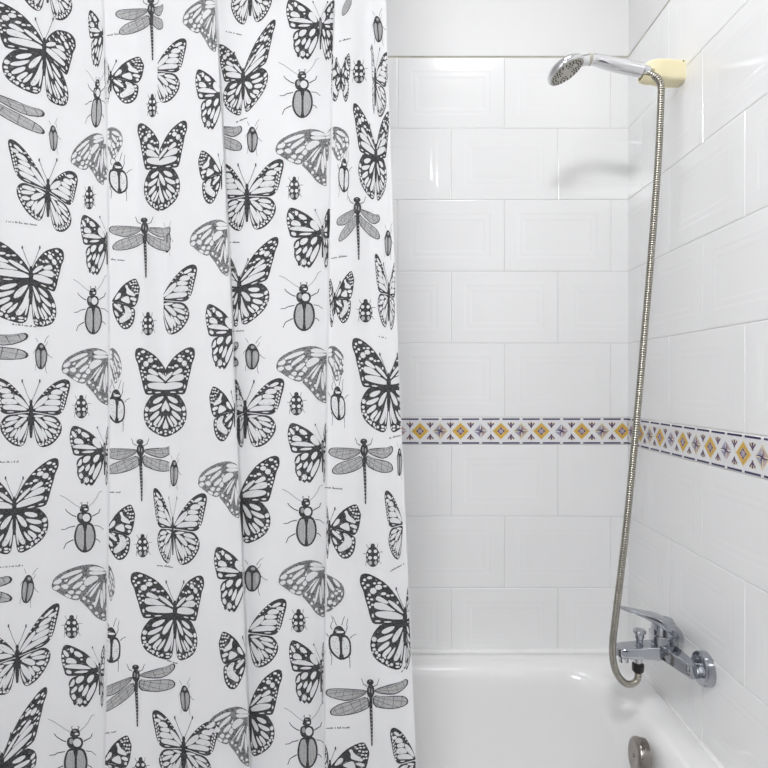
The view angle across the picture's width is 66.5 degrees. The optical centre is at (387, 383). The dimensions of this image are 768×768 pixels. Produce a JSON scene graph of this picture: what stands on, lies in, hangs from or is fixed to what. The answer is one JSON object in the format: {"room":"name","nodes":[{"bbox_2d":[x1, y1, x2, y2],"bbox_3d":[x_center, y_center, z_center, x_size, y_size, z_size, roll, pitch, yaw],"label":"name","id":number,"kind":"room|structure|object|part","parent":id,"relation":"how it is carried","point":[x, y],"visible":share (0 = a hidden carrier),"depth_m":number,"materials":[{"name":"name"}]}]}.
{"room":"bathroom","nodes":[
{"label":"bathroom","id":0,"kind":"room"},
{"bbox_2d":[386,0,628,648],"bbox_3d":[-0.123,-0.010,1.710,2.099,2.620,0.120,0,0,0],"label":"wall","id":1,"kind":"structure","parent":0,"point":[510,186],"depth_m":1.65,"materials":[{"name":"white tile"}]},
{"bbox_2d":[401,418,627,443],"bbox_3d":[-0.148,0.132,1.650,1.645,0.075,0.004,0,0,0],"label":"trim","id":2,"kind":"structure","parent":1,"relation":"attached to","point":[414,430],"depth_m":1.65,"materials":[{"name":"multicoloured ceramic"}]},
{"bbox_2d":[411,649,724,767],"bbox_3d":[-0.135,0.764,1.322,1.630,0.039,0.664,0,0,0],"label":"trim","id":3,"kind":"structure","parent":1,"relation":"attached to","point":[714,759],"depth_m":1.64,"materials":[{"name":"white plastic"}]},
{"bbox_2d":[628,0,767,767],"bbox_3d":[0.736,-0.010,0.355,0.120,2.620,3.010,0,0,0],"label":"wall","id":4,"kind":"structure","parent":0,"point":[698,540],"depth_m":1.25,"materials":[{"name":"white tile"}]},
{"bbox_2d":[638,59,686,87],"bbox_3d":[0.626,-0.707,1.340,0.121,0.061,0.048,0,0,-15],"label":"holder","id":5,"kind":"object","parent":4,"relation":"attached to","point":[672,71],"visible":0.76,"depth_m":1.32,"materials":[{"name":"beige plastic"}]},
{"bbox_2d":[547,52,644,85],"bbox_3d":[0.465,-0.706,1.298,0.221,0.069,0.085,0,0,0],"label":"shower","id":6,"kind":"object","parent":5,"relation":"in","point":[569,65],"visible":1,"depth_m":1.30,"materials":[{"name":"silver metal"}]},
{"bbox_3d":[0.395,-0.692,1.298,0.068,0.037,0.076,0,0,0],"label":"spray plate","id":7,"kind":"part","parent":6,"relation":"part of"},
{"bbox_3d":[0.489,-0.715,1.312,0.172,0.049,0.033,0,0,-5],"label":"handle","id":8,"kind":"part","parent":6,"relation":"part of","materials":[{"name":"silver mirror"}]},
{"bbox_2d":[609,64,664,687],"bbox_3d":[0.552,-0.019,1.313,0.130,1.396,0.038,0,0,-6],"label":"shower hose","id":9,"kind":"object","parent":5,"relation":"hanging from","point":[638,670],"visible":1,"depth_m":1.30,"materials":[{"name":"metal"}]},
{"bbox_2d":[616,606,716,687],"bbox_3d":[0.595,0.571,1.320,0.166,0.136,0.230,0,0,0],"label":"mixer tap","id":10,"kind":"object","parent":4,"relation":"attached to","point":[665,636],"visible":1,"depth_m":1.29,"materials":[{"name":"silver metal"}]},
{"bbox_2d":[633,659,642,664],"bbox_3d":[0.563,0.621,1.320,0.021,0.030,0.021,0,0,0],"label":"outlet","id":11,"kind":"object","parent":10,"relation":"attached to","point":[636,661],"depth_m":1.31,"materials":[{"name":"silver metal"}]},
{"bbox_3d":[0.572,0.599,1.320,0.120,0.032,0.045,0,0,0],"label":"spout","id":12,"kind":"part","parent":10,"relation":"part of","materials":[{"name":"silver metal"}]},
{"bbox_3d":[0.565,0.571,1.317,0.028,0.040,0.028,0,0,0],"label":"diverter knob","id":13,"kind":"part","parent":10,"relation":"part of","materials":[{"name":"silver metal"}]},
{"bbox_3d":[0.593,0.542,1.320,0.138,0.078,0.060,0,0,0],"label":"lever","id":14,"kind":"part","parent":10,"relation":"part of","materials":[{"name":"silver metal"}]},
{"bbox_2d":[628,418,767,478],"bbox_3d":[0.676,0.132,0.774,0.004,0.075,1.749,0,0,0],"label":"trim","id":15,"kind":"structure","parent":4,"relation":"attached to","point":[739,452],"depth_m":1.23,"materials":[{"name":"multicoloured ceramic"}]},
{"bbox_3d":[-0.142,-1.370,0.310,1.876,0.100,2.920,0,0,0],"label":"ceiling","id":16,"kind":"structure","parent":0,"visible":0},
{"bbox_3d":[-0.152,-1.305,0.950,1.656,0.031,0.044,0,0,0],"label":"rail","id":17,"kind":"object","parent":16,"relation":"attached to","visible":0},
{"bbox_2d":[0,0,415,767],"bbox_3d":[-0.649,-0.151,0.950,1.403,2.363,0.030,0,0,0],"label":"shower curtain","id":18,"kind":"object","parent":17,"relation":"hanging from","point":[203,544],"visible":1,"depth_m":0.95,"materials":[{"name":"white fabric"}]},
{"bbox_3d":[-0.142,1.350,0.310,1.876,0.100,2.920,0,0,0],"label":"floor","id":19,"kind":"structure","parent":0,"visible":0},
{"bbox_2d":[411,654,717,767],"bbox_3d":[-0.149,1.028,1.317,1.646,0.545,0.663,0,0,0],"label":"bathtub","id":20,"kind":"object","parent":19,"relation":"on","point":[471,710],"visible":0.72,"depth_m":1.53,"materials":[{"name":"white ceramic"}]}
]}

